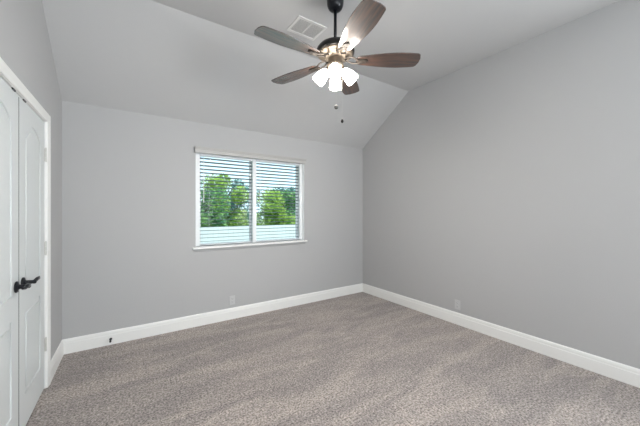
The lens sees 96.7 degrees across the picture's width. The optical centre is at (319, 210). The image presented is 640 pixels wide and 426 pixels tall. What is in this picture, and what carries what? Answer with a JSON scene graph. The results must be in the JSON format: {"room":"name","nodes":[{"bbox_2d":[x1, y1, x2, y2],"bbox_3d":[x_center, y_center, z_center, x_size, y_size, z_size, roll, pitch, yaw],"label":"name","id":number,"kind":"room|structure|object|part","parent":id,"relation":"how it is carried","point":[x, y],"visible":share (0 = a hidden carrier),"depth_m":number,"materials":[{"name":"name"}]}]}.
{"room":"empty bedroom","nodes":[
{"label":"empty bedroom","id":0,"kind":"room"},
{"bbox_2d":[0,0,61,358],"bbox_3d":[-1.110,-0.092,0.011,0.740,3.240,6.390,0,0,-34],"label":"wall","id":1,"kind":"structure","parent":0,"point":[25,46],"depth_m":2.13,"materials":[{"name":"grey paint"}]},
{"bbox_2d":[0,77,30,425],"bbox_3d":[-1.608,0.334,1.448,0.102,2.064,0.613,0,0,-34],"label":"door","id":2,"kind":"structure","parent":1,"relation":"in","point":[10,285],"depth_m":1.57,"materials":[{"name":"white wood"}]},
{"bbox_3d":[-1.629,0.891,1.437,0.008,0.472,0.301,0,0,-34],"label":"raised panel","id":3,"kind":"part","parent":2,"relation":"part of","materials":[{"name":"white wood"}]},
{"bbox_3d":[-1.629,-0.044,1.437,0.008,0.982,0.301,0,0,-34],"label":"raised panel","id":4,"kind":"part","parent":2,"relation":"part of","materials":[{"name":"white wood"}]},
{"bbox_3d":[-1.628,0.338,1.438,0.008,2.056,0.609,0,0,-34],"label":"frame","id":5,"kind":"part","parent":2,"relation":"part of","materials":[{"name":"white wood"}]},
{"bbox_3d":[-1.734,0.441,1.663,0.063,0.066,0.066,0,0,-34],"label":"handle","id":6,"kind":"part","parent":2,"relation":"part of","materials":[{"name":"black metal"}]},
{"bbox_3d":[-1.683,0.434,1.632,0.023,0.031,0.122,0,0,-34],"label":"lever","id":7,"kind":"part","parent":2,"relation":"part of","materials":[{"name":"black metal"}]},
{"bbox_2d":[0,57,50,388],"bbox_3d":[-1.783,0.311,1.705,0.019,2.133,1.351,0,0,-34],"label":"trim","id":8,"kind":"structure","parent":1,"relation":"attached to","point":[5,70],"depth_m":2.22,"materials":[{"name":"white wood"}]},
{"bbox_2d":[19,96,46,425],"bbox_3d":[-1.951,0.334,1.962,0.102,2.064,0.618,0,0,-34],"label":"door","id":9,"kind":"structure","parent":1,"relation":"in","point":[32,152],"depth_m":1.91,"materials":[{"name":"white wood"}]},
{"bbox_3d":[-1.802,0.441,1.765,0.063,0.066,0.066,0,0,-34],"label":"handle","id":10,"kind":"part","parent":9,"relation":"part of","materials":[{"name":"black metal"}]},
{"bbox_3d":[-1.971,0.891,1.949,0.008,0.472,0.301,0,0,-34],"label":"raised panel","id":11,"kind":"part","parent":9,"relation":"part of","materials":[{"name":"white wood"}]},
{"bbox_3d":[-1.971,-0.044,1.949,0.008,0.982,0.301,0,0,-34],"label":"raised panel","id":12,"kind":"part","parent":9,"relation":"part of","materials":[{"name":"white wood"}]},
{"bbox_2d":[51,340,63,380],"bbox_3d":[-0.795,1.307,0.221,0.016,0.142,6.018,0,0,-34],"label":"baseboard","id":13,"kind":"structure","parent":1,"relation":"attached to","point":[56,359],"depth_m":2.49,"materials":[{"name":"white wood"}]},
{"bbox_2d":[62,101,362,339],"bbox_3d":[-0.922,0.158,3.875,3.860,2.440,0.170,0,0,-34],"label":"wall","id":14,"kind":"structure","parent":0,"point":[129,259],"depth_m":3.23,"materials":[{"name":"grey paint"}]},
{"bbox_2d":[62,283,362,353],"bbox_3d":[-0.870,1.307,3.797,3.860,0.142,0.016,0,0,-34],"label":"baseboard","id":15,"kind":"structure","parent":14,"relation":"attached to","point":[75,344],"depth_m":3.37,"materials":[{"name":"white wood"}]},
{"bbox_2d":[229,295,234,304],"bbox_3d":[-1.122,1.141,3.634,0.070,0.114,0.008,0,0,-34],"label":"wall outlet","id":16,"kind":"object","parent":14,"relation":"attached to","point":[231,298],"visible":1,"depth_m":3.63,"materials":[{"name":"grey plastic"}]},
{"bbox_2d":[192,240,306,251],"bbox_3d":[-0.877,0.441,3.834,1.569,0.028,0.142,0,0,-34],"label":"trim","id":17,"kind":"structure","parent":14,"relation":"attached to","point":[287,241],"depth_m":3.70,"materials":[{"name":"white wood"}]},
{"bbox_2d":[196,153,303,246],"bbox_3d":[-0.909,-0.144,3.882,1.499,1.155,0.172,0,0,-34],"label":"window","id":18,"kind":"structure","parent":14,"relation":"in","point":[300,233],"depth_m":3.85,"materials":[{"name":"white plastic"}]},
{"bbox_3d":[-1.224,-0.144,3.703,0.666,1.143,0.024,0,0,-34],"label":"sash","id":19,"kind":"part","parent":18,"relation":"part of","materials":[{"name":"white plastic"}]},
{"bbox_2d":[200,153,251,245],"bbox_3d":[-1.194,-0.145,3.658,0.660,1.137,0.068,0,0,-34],"label":"window blind","id":20,"kind":"object","parent":18,"relation":"attached to","point":[201,154],"visible":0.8,"depth_m":3.65,"materials":[{"name":"white plastic"}]},
{"bbox_3d":[-1.198,-0.694,3.663,0.660,0.040,0.054,0,0,-34],"label":"head rail","id":21,"kind":"part","parent":20,"relation":"part of","materials":[{"name":"white plastic"}]},
{"bbox_3d":[-1.198,0.415,3.663,0.660,0.015,0.050,0,0,-34],"label":"rail","id":22,"kind":"part","parent":20,"relation":"part of","materials":[{"name":"white plastic"}]},
{"bbox_3d":[-1.014,-0.145,3.785,0.001,1.121,0.057,0,0,-34],"label":"ladder cord","id":23,"kind":"part","parent":20,"relation":"part of","materials":[{"name":"white fabric"}]},
{"bbox_3d":[-0.624,-0.144,4.103,0.670,1.143,0.024,0,0,-34],"label":"sash","id":24,"kind":"part","parent":18,"relation":"part of","materials":[{"name":"clear glass"}]},
{"bbox_2d":[256,159,298,241],"bbox_3d":[-0.594,-0.145,4.058,0.664,1.137,0.068,0,0,-34],"label":"window blind","id":25,"kind":"object","parent":18,"relation":"attached to","point":[257,160],"visible":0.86,"depth_m":4.05,"materials":[{"name":"white plastic"}]},
{"bbox_3d":[-0.598,-0.694,4.063,0.664,0.040,0.054,0,0,-34],"label":"head rail","id":26,"kind":"part","parent":25,"relation":"part of","materials":[{"name":"white plastic"}]},
{"bbox_3d":[-0.598,0.415,4.063,0.664,0.015,0.050,0,0,-34],"label":"rail","id":27,"kind":"part","parent":25,"relation":"part of","materials":[{"name":"white plastic"}]},
{"bbox_2d":[194,146,305,163],"bbox_3d":[-0.849,-0.731,3.791,1.523,0.070,0.050,0,0,-34],"label":"valance","id":28,"kind":"object","parent":14,"relation":"attached to","point":[197,149],"visible":1,"depth_m":3.70,"materials":[{"name":"grey paint"}]},
{"bbox_2d":[42,0,619,148],"bbox_3d":[0.825,-1.487,1.301,4.150,0.850,6.390,0,0,-34],"label":"ceiling","id":29,"kind":"structure","parent":0,"point":[200,61],"depth_m":2.77,"materials":[{"name":"grey paint"}]},
{"bbox_2d":[287,15,326,40],"bbox_3d":[-0.125,-1.708,2.668,0.303,0.007,0.243,0,0,-34],"label":"ceiling vent","id":30,"kind":"object","parent":29,"relation":"in","point":[301,26],"visible":1,"depth_m":2.66,"materials":[{"name":"white metal"}]},
{"bbox_2d":[254,0,420,122],"bbox_3d":[0.087,-1.204,2.220,1.239,1.016,1.278,0,0,-34],"label":"ceiling fan","id":31,"kind":"object","parent":29,"relation":"hanging from","point":[334,51],"visible":1,"depth_m":2.17,"materials":[{"name":"brown wood"}]},
{"bbox_3d":[-0.216,-1.190,2.008,0.499,0.007,0.174,0,8,-36],"label":"blade","id":32,"kind":"part","parent":31,"relation":"part of","materials":[{"name":"brown wood"}]},
{"bbox_3d":[-0.213,-1.190,2.495,0.499,0.007,0.174,0,8,36],"label":"blade","id":33,"kind":"part","parent":31,"relation":"part of","materials":[{"name":"brown wood"}]},
{"bbox_3d":[-0.015,-1.194,2.152,0.178,0.038,0.087,0,8,-36],"label":"blade arm","id":34,"kind":"part","parent":31,"relation":"part of","materials":[{"name":"brown metal"}]},
{"bbox_3d":[-0.015,-1.194,2.349,0.178,0.038,0.087,0,8,36],"label":"blade arm","id":35,"kind":"part","parent":31,"relation":"part of","materials":[{"name":"brown metal"}]},
{"bbox_3d":[0.019,-1.071,2.257,0.101,0.116,0.101,42,3,3],"label":"lamp shade","id":36,"kind":"part","parent":31,"relation":"part of","materials":[{"name":"white glass"}]},
{"bbox_3d":[0.114,-1.071,2.148,0.101,0.116,0.101,0,-42,4],"label":"lamp shade","id":37,"kind":"part","parent":31,"relation":"part of","materials":[{"name":"white glass"}]},
{"bbox_3d":[0.114,-1.074,2.151,0.052,0.092,0.052,0,-42,4],"label":"bulb","id":38,"kind":"part","parent":31,"relation":"part of","materials":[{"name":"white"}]},
{"bbox_3d":[0.121,-1.222,2.250,0.280,0.037,0.280,0,0,-34],"label":"motor","id":39,"kind":"part","parent":31,"relation":"part of","materials":[{"name":"brown metal"}]},
{"bbox_3d":[0.128,-1.071,2.352,0.101,0.116,0.101,0,42,4],"label":"lamp shade","id":40,"kind":"part","parent":31,"relation":"part of","materials":[{"name":"white glass"}]},
{"bbox_3d":[0.172,-1.194,2.090,0.087,0.038,0.178,8,-3,-18],"label":"blade arm","id":41,"kind":"part","parent":31,"relation":"part of","materials":[{"name":"brown metal"}]},
{"bbox_3d":[0.251,-1.190,2.644,0.174,0.007,0.499,-8,-3,18],"label":"blade","id":42,"kind":"part","parent":31,"relation":"part of","materials":[{"name":"brown wood"}]},
{"bbox_3d":[0.223,-1.071,2.243,0.101,0.116,0.101,-42,-3,3],"label":"lamp shade","id":43,"kind":"part","parent":31,"relation":"part of","materials":[{"name":"white glass"}]},
{"bbox_3d":[0.289,-1.194,2.250,0.178,0.038,0.087,0,-8,0],"label":"blade arm","id":44,"kind":"part","parent":31,"relation":"part of","materials":[{"name":"brown metal"}]},
{"bbox_3d":[0.247,-1.190,1.855,0.174,0.007,0.499,8,-3,-18],"label":"blade","id":45,"kind":"part","parent":31,"relation":"part of","materials":[{"name":"brown wood"}]},
{"bbox_3d":[0.535,-1.190,2.248,0.499,0.007,0.174,0,-8,0],"label":"blade","id":46,"kind":"part","parent":31,"relation":"part of","materials":[{"name":"brown wood"}]},
{"bbox_2d":[26,292,639,425],"bbox_3d":[0.804,1.453,1.287,4.200,0.150,6.390,0,0,-34],"label":"floor","id":47,"kind":"structure","parent":0,"point":[361,358],"depth_m":2.31,"materials":[{"name":"carpet"}]},
{"bbox_2d":[363,0,639,368],"bbox_3d":[2.480,-0.092,2.405,0.170,3.240,6.390,0,0,-34],"label":"wall","id":48,"kind":"structure","parent":0,"point":[505,185],"depth_m":2.84,"materials":[{"name":"grey paint"}]},
{"bbox_2d":[455,300,459,309],"bbox_3d":[1.671,1.140,3.458,0.008,0.114,0.070,0,0,-34],"label":"wall outlet","id":49,"kind":"object","parent":48,"relation":"attached to","point":[457,302],"visible":1,"depth_m":3.46,"materials":[{"name":"grey plastic"}]},
{"bbox_2d":[363,283,639,387],"bbox_3d":[2.407,1.307,2.347,0.016,0.142,6.034,0,0,-34],"label":"baseboard","id":50,"kind":"structure","parent":48,"relation":"attached to","point":[621,372],"depth_m":2.85,"materials":[{"name":"white wood"}]},
{"label":"outside","id":51,"kind":"structure","parent":0,"visible":0},
{"bbox_3d":[-8.003,2.378,39.034,90.000,0.200,66.170,0,0,-34],"label":"ground","id":52,"kind":"structure","parent":51,"visible":0},
{"bbox_2d":[201,186,231,226],"bbox_3d":[-6.111,0.479,14.534,3.232,3.611,3.206,0,0,-34],"label":"tree","id":53,"kind":"object","parent":52,"relation":"on","point":[203,208],"visible":0.16,"depth_m":14.61,"materials":[{"name":"green plant"}]},
{"bbox_2d":[201,173,248,225],"bbox_3d":[-6.455,-0.171,19.594,3.578,4.907,3.077,0,0,-34],"label":"tree","id":54,"kind":"object","parent":52,"relation":"on","point":[234,215],"visible":0.33,"depth_m":19.39,"materials":[{"name":"green plant"}]},
{"bbox_2d":[220,179,260,225],"bbox_3d":[-7.444,-0.291,25.175,4.253,5.146,4.635,0,0,-34],"label":"tree","id":55,"kind":"object","parent":52,"relation":"on","point":[246,187],"visible":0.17,"depth_m":24.64,"materials":[{"name":"green plant"}]},
{"bbox_2d":[201,225,294,242],"bbox_3d":[0.529,1.378,11.008,17.096,1.800,0.150,0,0,-34],"label":"fence","id":56,"kind":"object","parent":52,"relation":"on","point":[281,232],"visible":0.06,"depth_m":8.92,"materials":[{"name":"white paint"}]},
{"bbox_2d":[256,187,294,224],"bbox_3d":[-2.682,0.474,16.883,3.065,3.619,3.530,0,0,-34],"label":"tree","id":57,"kind":"object","parent":52,"relation":"on","point":[280,199],"visible":0.46,"depth_m":16.09,"materials":[{"name":"green plant"}]},
{"bbox_2d":[263,189,294,217],"bbox_3d":[-2.755,0.291,22.060,3.577,3.984,3.183,0,0,8],"label":"tree","id":58,"kind":"object","parent":52,"relation":"on","point":[285,192],"visible":0.11,"depth_m":21.46,"materials":[{"name":"green plant"}]},
{"bbox_2d":[271,186,294,210],"bbox_3d":[-2.935,-0.129,28.186,4.095,4.823,4.661,0,0,-34],"label":"tree","id":59,"kind":"object","parent":52,"relation":"on","point":[277,186],"visible":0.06,"depth_m":28.15,"materials":[{"name":"green plant"}]}
]}

